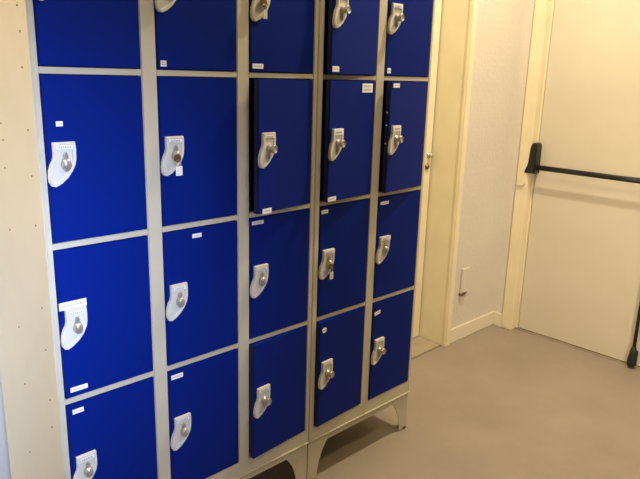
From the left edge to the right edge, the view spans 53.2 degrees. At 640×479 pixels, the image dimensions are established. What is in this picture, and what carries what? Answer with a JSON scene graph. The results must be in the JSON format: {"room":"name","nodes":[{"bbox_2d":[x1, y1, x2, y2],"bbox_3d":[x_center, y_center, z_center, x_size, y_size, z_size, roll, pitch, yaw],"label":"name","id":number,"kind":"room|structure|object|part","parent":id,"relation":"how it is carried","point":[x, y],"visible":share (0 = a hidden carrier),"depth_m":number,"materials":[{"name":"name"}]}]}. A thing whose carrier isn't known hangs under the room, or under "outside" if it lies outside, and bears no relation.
{"room":"changing room","nodes":[
{"label":"changing room","id":0,"kind":"room"},
{"bbox_2d":[0,375,11,478],"bbox_3d":[-1.208,-0.651,1.776,4.950,3.300,0.150,-12,20,-43],"label":"wall","id":1,"kind":"structure","parent":0,"point":[5,471],"depth_m":2.18,"materials":[{"name":"white paint"}]},
{"bbox_2d":[413,0,441,337],"bbox_3d":[0.281,-0.375,3.224,0.907,2.098,0.065,-12,20,-43],"label":"door","id":2,"kind":"structure","parent":1,"relation":"in","point":[438,4],"depth_m":3.50,"materials":[{"name":"beige paint"}]},
{"bbox_3d":[0.604,-0.460,3.494,0.032,0.032,0.025,-12,20,-43],"label":"knob","id":3,"kind":"part","parent":2,"relation":"part of","materials":[{"name":"silver metal"}]},
{"bbox_2d":[418,0,469,345],"bbox_3d":[0.677,-0.430,3.482,0.015,2.120,0.184,-12,20,-43],"label":"trim","id":4,"kind":"structure","parent":1,"relation":"attached to","point":[454,13],"depth_m":3.48,"materials":[{"name":"beige paint"}]},
{"bbox_2d":[411,336,440,358],"bbox_3d":[0.309,0.663,3.435,0.913,0.008,0.175,-12,20,-43],"label":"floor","id":5,"kind":"structure","parent":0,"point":[420,345],"depth_m":3.65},
{"bbox_2d":[250,324,639,478],"bbox_3d":[0.472,1.334,0.994,5.700,0.060,4.350,-12,20,-43],"label":"floor","id":6,"kind":"structure","parent":0,"point":[494,402],"depth_m":2.89,"materials":[{"name":"plastic"}]},
{"bbox_2d":[0,0,318,478],"bbox_3d":[-0.480,0.015,2.003,0.893,1.936,0.527,-12,20,-43],"label":"lockers","id":7,"kind":"object","parent":6,"relation":"on","point":[155,322],"visible":1,"depth_m":1.77,"materials":[{"name":"blue metal"}]},
{"bbox_3d":[-0.662,0.028,1.555,0.016,1.748,0.022,-12,20,-43],"label":"post","id":8,"kind":"part","parent":7,"relation":"part of","materials":[{"name":"grey metal"}]},
{"bbox_3d":[-0.613,-0.179,1.520,0.070,0.105,0.011,-12,20,-43],"label":"lock plate","id":9,"kind":"part","parent":7,"relation":"part of","materials":[{"name":"metal"}]},
{"bbox_3d":[-0.602,-0.184,1.518,0.024,0.046,0.015,-12,20,-43],"label":"lock knob","id":10,"kind":"part","parent":7,"relation":"part of","materials":[{"name":"silver metal"}]},
{"bbox_3d":[-0.625,0.225,1.624,0.070,0.105,0.011,-12,20,-43],"label":"lock plate","id":11,"kind":"part","parent":7,"relation":"part of","materials":[{"name":"ceramic"}]},
{"bbox_3d":[-0.613,0.220,1.622,0.024,0.046,0.015,-12,20,-43],"label":"lock knob","id":12,"kind":"part","parent":7,"relation":"part of","materials":[{"name":"silver metal"}]},
{"bbox_3d":[-0.636,0.629,1.728,0.070,0.105,0.011,-12,20,-43],"label":"lock plate","id":13,"kind":"part","parent":7,"relation":"part of","materials":[{"name":"metal"}]},
{"bbox_3d":[-0.545,-0.607,1.486,0.253,0.398,0.019,-12,20,-43],"label":"door","id":14,"kind":"part","parent":7,"relation":"part of","materials":[{"name":"blue metal"}]},
{"bbox_3d":[-0.624,0.624,1.727,0.024,0.046,0.015,-12,20,-43],"label":"lock knob","id":15,"kind":"part","parent":7,"relation":"part of","materials":[{"name":"silver metal"}]},
{"bbox_3d":[-0.553,-0.406,1.541,0.258,0.016,0.020,-12,20,-43],"label":"rail","id":16,"kind":"part","parent":7,"relation":"part of","materials":[{"name":"grey metal"}]},
{"bbox_3d":[-0.556,-0.203,1.591,0.253,0.398,0.019,-12,20,-43],"label":"door","id":17,"kind":"part","parent":7,"relation":"part of","materials":[{"name":"blue metal"}]},
{"bbox_3d":[-0.564,-0.002,1.645,0.258,0.016,0.020,-12,20,-43],"label":"rail","id":18,"kind":"part","parent":7,"relation":"part of","materials":[{"name":"grey metal"}]},
{"bbox_3d":[-0.568,0.201,1.695,0.253,0.398,0.019,-12,20,-43],"label":"door","id":19,"kind":"part","parent":7,"relation":"part of","materials":[{"name":"blue metal"}]},
{"bbox_3d":[-0.576,0.402,1.750,0.258,0.016,0.020,-12,20,-43],"label":"rail","id":20,"kind":"part","parent":7,"relation":"part of","materials":[{"name":"grey metal"}]},
{"bbox_3d":[-0.579,0.611,1.801,0.253,0.412,0.019,-12,20,-43],"label":"door","id":21,"kind":"part","parent":7,"relation":"part of","materials":[{"name":"blue metal"}]},
{"bbox_3d":[-0.456,-0.016,1.749,0.044,1.748,0.022,-12,20,-43],"label":"post","id":22,"kind":"part","parent":7,"relation":"part of","materials":[{"name":"grey metal"}]},
{"bbox_3d":[-0.386,-0.629,1.618,0.070,0.105,0.011,-12,20,-43],"label":"lock plate","id":23,"kind":"part","parent":7,"relation":"part of","materials":[{"name":"ceramic"}]},
{"bbox_3d":[-0.397,-0.225,1.722,0.070,0.105,0.011,-12,20,-43],"label":"lock plate","id":24,"kind":"part","parent":7,"relation":"part of","materials":[{"name":"ceramic"}]},
{"bbox_3d":[-0.385,-0.231,1.721,0.024,0.046,0.015,-12,20,-43],"label":"lock knob","id":25,"kind":"part","parent":7,"relation":"part of","materials":[{"name":"silver metal"}]},
{"bbox_3d":[-0.408,0.179,1.827,0.070,0.105,0.011,-12,20,-43],"label":"lock plate","id":26,"kind":"part","parent":7,"relation":"part of","materials":[{"name":"ceramic"}]},
{"bbox_2d":[174,154,182,175],"bbox_3d":[-0.391,-0.203,1.726,0.024,0.058,0.033,-12,20,-43],"label":"key","id":27,"kind":"object","parent":7,"relation":"attached to","point":[177,158],"visible":1,"depth_m":1.72,"materials":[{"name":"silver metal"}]},
{"bbox_3d":[-0.420,0.583,1.931,0.070,0.105,0.011,-12,20,-43],"label":"lock plate","id":28,"kind":"part","parent":7,"relation":"part of","materials":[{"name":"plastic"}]},
{"bbox_3d":[-0.397,0.173,1.825,0.024,0.046,0.015,-12,20,-43],"label":"lock knob","id":29,"kind":"part","parent":7,"relation":"part of","materials":[{"name":"silver metal"}]},
{"bbox_3d":[-0.408,0.577,1.929,0.024,0.046,0.015,-12,20,-43],"label":"lock knob","id":30,"kind":"part","parent":7,"relation":"part of","materials":[{"name":"silver metal"}]},
{"bbox_3d":[-0.329,-0.653,1.689,0.253,0.398,0.019,-12,20,-43],"label":"door","id":31,"kind":"part","parent":7,"relation":"part of","materials":[{"name":"blue metal"}]},
{"bbox_3d":[-0.337,-0.452,1.744,0.258,0.016,0.020,-12,20,-43],"label":"rail","id":32,"kind":"part","parent":7,"relation":"part of","materials":[{"name":"grey metal"}]},
{"bbox_3d":[-0.340,-0.250,1.794,0.253,0.398,0.019,-12,20,-43],"label":"door","id":33,"kind":"part","parent":7,"relation":"part of","materials":[{"name":"blue metal"}]},
{"bbox_3d":[-0.348,-0.048,1.848,0.258,0.016,0.020,-12,20,-43],"label":"rail","id":34,"kind":"part","parent":7,"relation":"part of","materials":[{"name":"grey metal"}]},
{"bbox_3d":[-0.351,0.154,1.898,0.253,0.398,0.019,-12,20,-43],"label":"door","id":35,"kind":"part","parent":7,"relation":"part of","materials":[{"name":"blue metal"}]},
{"bbox_3d":[-0.359,0.355,1.952,0.258,0.016,0.020,-12,20,-43],"label":"rail","id":36,"kind":"part","parent":7,"relation":"part of","materials":[{"name":"grey metal"}]},
{"bbox_3d":[-0.363,0.565,2.004,0.253,0.412,0.019,-12,20,-43],"label":"door","id":37,"kind":"part","parent":7,"relation":"part of","materials":[{"name":"blue metal"}]},
{"bbox_3d":[-0.240,-0.062,1.952,0.044,1.748,0.022,-12,20,-43],"label":"post","id":38,"kind":"part","parent":7,"relation":"part of","materials":[{"name":"grey metal"}]},
{"bbox_3d":[-0.369,0.793,2.064,0.890,0.058,0.026,-12,20,-43],"label":"rail","id":39,"kind":"part","parent":7,"relation":"part of","materials":[{"name":"grey metal"}]},
{"bbox_3d":[-0.192,0.133,2.030,0.070,0.105,0.011,-12,20,-43],"label":"lock plate","id":40,"kind":"part","parent":7,"relation":"part of","materials":[{"name":"ceramic"}]},
{"bbox_3d":[-0.169,-0.675,1.820,0.070,0.105,0.011,-12,20,-43],"label":"lock plate","id":41,"kind":"part","parent":7,"relation":"part of","materials":[{"name":"ceramic"}]},
{"bbox_3d":[-0.192,0.539,2.124,0.011,0.105,0.070,14,19,40],"label":"lock plate","id":42,"kind":"part","parent":7,"relation":"part of","materials":[{"name":"metal"}]},
{"bbox_3d":[-0.181,0.127,2.028,0.024,0.046,0.015,-12,20,-43],"label":"lock knob","id":43,"kind":"part","parent":7,"relation":"part of","materials":[{"name":"silver metal"}]},
{"bbox_2d":[260,0,266,18],"bbox_3d":[-0.168,-0.656,1.819,0.022,0.054,0.033,-12,20,-43],"label":"key","id":44,"kind":"object","parent":7,"relation":"attached to","point":[263,2],"visible":1,"depth_m":1.81,"materials":[{"name":"silver metal"}]},
{"bbox_3d":[-0.177,0.544,2.121,0.027,0.043,0.026,14,19,40],"label":"lock knob","id":45,"kind":"part","parent":7,"relation":"part of","materials":[{"name":"silver metal"}]},
{"bbox_3d":[-0.158,-0.266,1.906,0.011,0.105,0.070,13,18,36],"label":"lock plate","id":46,"kind":"part","parent":7,"relation":"part of","materials":[{"name":"ceramic"}]},
{"bbox_3d":[-0.142,-0.261,1.904,0.027,0.043,0.026,13,18,36],"label":"lock knob","id":47,"kind":"part","parent":7,"relation":"part of","materials":[{"name":"silver metal"}]},
{"bbox_3d":[-0.143,0.309,2.155,0.258,0.016,0.020,-12,20,-43],"label":"rail","id":48,"kind":"part","parent":7,"relation":"part of","materials":[{"name":"grey metal"}]},
{"bbox_3d":[-0.141,0.520,2.201,0.019,0.412,0.253,14,19,40],"label":"door","id":49,"kind":"part","parent":7,"relation":"part of","materials":[{"name":"blue metal"}]},
{"bbox_3d":[-0.132,-0.095,2.051,0.258,0.016,0.020,-12,20,-43],"label":"rail","id":50,"kind":"part","parent":7,"relation":"part of","materials":[{"name":"grey metal"}]},
{"bbox_3d":[-0.135,0.108,2.101,0.253,0.398,0.019,-12,20,-43],"label":"door","id":51,"kind":"part","parent":7,"relation":"part of","materials":[{"name":"blue metal"}]},
{"bbox_3d":[-0.121,-0.499,1.946,0.258,0.016,0.020,-12,20,-43],"label":"rail","id":52,"kind":"part","parent":7,"relation":"part of","materials":[{"name":"grey metal"}]},
{"bbox_3d":[-0.112,-0.700,1.892,0.253,0.398,0.019,-12,20,-43],"label":"door","id":53,"kind":"part","parent":7,"relation":"part of","materials":[{"name":"blue metal"}]},
{"bbox_3d":[-0.112,-0.292,1.984,0.019,0.398,0.253,13,18,36],"label":"door","id":54,"kind":"part","parent":7,"relation":"part of","materials":[{"name":"blue metal"}]},
{"bbox_3d":[-0.033,-0.107,2.146,0.018,1.748,0.022,-12,20,-43],"label":"post","id":55,"kind":"part","parent":7,"relation":"part of","materials":[{"name":"grey metal"}]},
{"bbox_2d":[306,0,435,478],"bbox_3d":[0.055,-0.101,2.510,0.596,1.936,0.521,-12,20,-43],"label":"lockers","id":56,"kind":"object","parent":6,"relation":"on","point":[375,56],"visible":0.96,"depth_m":2.34,"materials":[{"name":"blue metal"}]},
{"bbox_3d":[-0.016,-0.110,2.161,0.023,1.748,0.022,-12,20,-43],"label":"post","id":57,"kind":"part","parent":56,"relation":"part of","materials":[{"name":"grey metal"}]},
{"bbox_3d":[0.021,0.492,2.329,0.011,0.105,0.070,15,19,41],"label":"lock plate","id":58,"kind":"part","parent":56,"relation":"part of","materials":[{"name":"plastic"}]},
{"bbox_3d":[0.024,0.086,2.232,0.070,0.105,0.011,-12,20,-43],"label":"lock plate","id":59,"kind":"part","parent":56,"relation":"part of","materials":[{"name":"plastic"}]},
{"bbox_3d":[0.036,0.081,2.231,0.024,0.046,0.015,-12,20,-43],"label":"lock knob","id":60,"kind":"part","parent":56,"relation":"part of","materials":[{"name":"silver metal"}]},
{"bbox_3d":[0.036,0.497,2.326,0.027,0.043,0.026,15,19,41],"label":"lock knob","id":61,"kind":"part","parent":56,"relation":"part of","materials":[{"name":"silver metal"}]},
{"bbox_2d":[328,263,333,279],"bbox_3d":[0.029,0.109,2.235,0.023,0.058,0.033,-12,20,-43],"label":"key","id":62,"kind":"object","parent":56,"relation":"attached to","point":[330,266],"visible":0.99,"depth_m":2.22,"materials":[{"name":"silver metal"}]},
{"bbox_3d":[0.053,-0.313,2.113,0.011,0.105,0.070,13,18,38],"label":"lock plate","id":63,"kind":"part","parent":56,"relation":"part of","materials":[{"name":"ceramic"}]},
{"bbox_3d":[0.074,0.473,2.405,0.019,0.412,0.253,15,19,41],"label":"door","id":64,"kind":"part","parent":56,"relation":"part of","materials":[{"name":"blue metal"}]},
{"bbox_3d":[0.073,0.263,2.358,0.258,0.016,0.020,-12,20,-43],"label":"rail","id":65,"kind":"part","parent":56,"relation":"part of","materials":[{"name":"grey metal"}]},
{"bbox_3d":[0.069,-0.308,2.110,0.027,0.043,0.026,13,18,38],"label":"lock knob","id":66,"kind":"part","parent":56,"relation":"part of","materials":[{"name":"silver metal"}]},
{"bbox_3d":[0.065,-0.717,2.008,0.011,0.105,0.070,13,18,38],"label":"lock plate","id":67,"kind":"part","parent":56,"relation":"part of","materials":[{"name":"ceramic"}]},
{"bbox_3d":[0.081,0.061,2.304,0.253,0.398,0.019,-12,20,-43],"label":"door","id":68,"kind":"part","parent":56,"relation":"part of","materials":[{"name":"blue metal"}]},
{"bbox_3d":[0.084,-0.141,2.254,0.258,0.016,0.020,-12,20,-43],"label":"rail","id":69,"kind":"part","parent":56,"relation":"part of","materials":[{"name":"grey metal"}]},
{"bbox_3d":[0.081,-0.712,2.006,0.027,0.043,0.026,13,18,38],"label":"lock knob","id":70,"kind":"part","parent":56,"relation":"part of","materials":[{"name":"silver metal"}]},
{"bbox_3d":[0.096,-0.545,2.149,0.258,0.016,0.020,-12,20,-43],"label":"rail","id":71,"kind":"part","parent":56,"relation":"part of","materials":[{"name":"grey metal"}]},
{"bbox_3d":[0.102,-0.340,2.190,0.019,0.398,0.253,13,18,38],"label":"door","id":72,"kind":"part","parent":56,"relation":"part of","materials":[{"name":"blue metal"}]},
{"bbox_3d":[0.114,-0.743,2.085,0.019,0.398,0.253,13,18,38],"label":"door","id":73,"kind":"part","parent":56,"relation":"part of","materials":[{"name":"blue metal"}]},
{"bbox_3d":[0.168,0.678,2.568,0.594,0.058,0.026,-12,20,-43],"label":"rail","id":74,"kind":"part","parent":56,"relation":"part of","materials":[{"name":"grey metal"}]},
{"bbox_3d":[0.192,-0.155,2.357,0.044,1.748,0.022,-12,20,-43],"label":"post","id":75,"kind":"part","parent":56,"relation":"part of","materials":[{"name":"grey metal"}]},
{"bbox_3d":[0.230,0.444,2.538,0.070,0.105,0.011,-12,20,-43],"label":"lock plate","id":76,"kind":"part","parent":56,"relation":"part of","materials":[{"name":"ceramic"}]},
{"bbox_3d":[0.245,0.449,2.534,0.026,0.043,0.027,-12,20,-43],"label":"lock knob","id":77,"kind":"part","parent":56,"relation":"part of","materials":[{"name":"silver metal"}]},
{"bbox_3d":[0.240,0.040,2.435,0.070,0.105,0.011,-12,20,-43],"label":"lock plate","id":78,"kind":"part","parent":56,"relation":"part of","materials":[{"name":"ceramic"}]},
{"bbox_3d":[0.252,0.034,2.433,0.024,0.046,0.015,-12,20,-43],"label":"lock knob","id":79,"kind":"part","parent":56,"relation":"part of","materials":[{"name":"silver metal"}]},
{"bbox_3d":[0.286,0.426,2.612,0.253,0.412,0.019,-12,20,-43],"label":"door","id":80,"kind":"part","parent":56,"relation":"part of","materials":[{"name":"blue metal"}]},
{"bbox_3d":[0.289,0.216,2.561,0.258,0.016,0.020,-12,20,-43],"label":"rail","id":81,"kind":"part","parent":56,"relation":"part of","materials":[{"name":"grey metal"}]},
{"bbox_3d":[0.270,-0.359,2.315,0.011,0.105,0.070,13,18,38],"label":"lock plate","id":82,"kind":"part","parent":56,"relation":"part of","materials":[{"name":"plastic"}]},
{"bbox_3d":[0.263,-0.768,2.226,0.070,0.105,0.011,-12,20,-43],"label":"lock plate","id":83,"kind":"part","parent":56,"relation":"part of","materials":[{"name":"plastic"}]},
{"bbox_3d":[0.297,0.015,2.506,0.253,0.398,0.019,-12,20,-43],"label":"door","id":84,"kind":"part","parent":56,"relation":"part of","materials":[{"name":"blue metal"}]},
{"bbox_3d":[0.286,-0.355,2.313,0.027,0.043,0.026,13,18,38],"label":"lock knob","id":85,"kind":"part","parent":56,"relation":"part of","materials":[{"name":"silver metal"}]},
{"bbox_3d":[0.300,-0.187,2.457,0.258,0.016,0.020,-12,20,-43],"label":"rail","id":86,"kind":"part","parent":56,"relation":"part of","materials":[{"name":"grey metal"}]},
{"bbox_3d":[0.278,-0.763,2.222,0.026,0.043,0.027,-12,20,-43],"label":"lock knob","id":87,"kind":"part","parent":56,"relation":"part of","materials":[{"name":"silver metal"}]},
{"bbox_3d":[0.318,-0.386,2.392,0.019,0.398,0.253,13,18,38],"label":"door","id":88,"kind":"part","parent":56,"relation":"part of","materials":[{"name":"blue metal"}]},
{"bbox_3d":[0.312,-0.591,2.352,0.258,0.016,0.020,-12,20,-43],"label":"rail","id":89,"kind":"part","parent":56,"relation":"part of","materials":[{"name":"grey metal"}]},
{"bbox_3d":[0.320,-0.793,2.298,0.253,0.398,0.019,-12,20,-43],"label":"door","id":90,"kind":"part","parent":56,"relation":"part of","materials":[{"name":"blue metal"}]},
{"bbox_3d":[0.398,-0.199,2.550,0.015,1.748,0.022,-12,20,-43],"label":"post","id":91,"kind":"part","parent":56,"relation":"part of","materials":[{"name":"beige metal"}]},
{"bbox_2d":[451,0,524,328],"bbox_3d":[0.832,-1.058,3.569,0.520,3.300,0.330,-12,20,-43],"label":"wall pier","id":92,"kind":"object","parent":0,"point":[499,22],"visible":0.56,"depth_m":3.61,"materials":[{"name":"paint"}]},
{"bbox_2d":[442,0,478,346],"bbox_3d":[0.759,-0.452,3.417,0.059,2.200,0.020,-12,20,-43],"label":"trim","id":93,"kind":"structure","parent":92,"relation":"attached to","point":[473,9],"depth_m":3.42,"materials":[{"name":"beige paint"}]},
{"bbox_2d":[458,267,470,295],"bbox_3d":[0.838,0.243,3.697,0.091,0.162,0.016,-12,20,-43],"label":"cover plate","id":94,"kind":"object","parent":92,"relation":"attached to","point":[465,273],"visible":1,"depth_m":3.69,"materials":[{"name":"paint"}]},
{"bbox_2d":[450,311,493,342],"bbox_3d":[0.918,0.528,3.862,0.467,0.088,0.012,-12,20,-43],"label":"baseboard","id":95,"kind":"structure","parent":92,"relation":"attached to","point":[463,330],"depth_m":3.85,"materials":[{"name":"paint"}]},
{"bbox_2d":[493,0,534,312],"bbox_3d":[2.606,-0.683,2.312,0.220,3.300,4.020,-12,20,-43],"label":"wall","id":96,"kind":"structure","parent":0,"point":[529,5],"depth_m":3.75,"materials":[{"name":"paint"}]},
{"bbox_2d":[493,311,501,326],"bbox_3d":[1.110,0.497,4.004,0.012,0.088,0.068,-12,20,-43],"label":"baseboard","id":97,"kind":"structure","parent":96,"relation":"attached to","point":[497,317],"depth_m":4.00,"materials":[{"name":"paint"}]},
{"bbox_2d":[501,0,554,329],"bbox_3d":[1.538,-0.430,3.417,0.122,2.200,0.972,-12,20,-43],"label":"trim","id":98,"kind":"structure","parent":96,"relation":"attached to","point":[543,9],"depth_m":3.69,"materials":[{"name":"beige paint"}]},
{"bbox_2d":[516,327,639,368],"bbox_3d":[1.526,0.626,3.706,0.075,0.010,0.820,-12,20,-43],"label":"trim","id":99,"kind":"structure","parent":96,"relation":"attached to","point":[517,328],"depth_m":3.70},
{"bbox_2d":[518,0,639,365],"bbox_3d":[1.549,-0.397,3.430,0.040,2.101,0.803,-12,20,-43],"label":"door","id":100,"kind":"structure","parent":96,"relation":"in","point":[581,283],"depth_m":3.49,"materials":[{"name":"beige paint"}]},
{"bbox_2d":[516,142,639,366],"bbox_3d":[1.452,-0.389,3.462,0.065,2.068,0.797,-12,20,-43],"label":"bar","id":101,"kind":"object","parent":100,"relation":"attached to","point":[533,166],"visible":1,"depth_m":3.48,"materials":[{"name":"black metal"}]},
{"bbox_3d":[1.172,-0.352,3.728,0.010,0.074,0.055,-12,20,-43],"label":"strike plate","id":102,"kind":"part","parent":101,"relation":"part of","materials":[{"name":"beige paint"}]},
{"bbox_3d":[1.702,0.203,3.342,0.018,0.920,0.018,-12,20,-43],"label":"vertical rod","id":103,"kind":"part","parent":101,"relation":"part of","materials":[{"name":"black plastic"}]}
]}

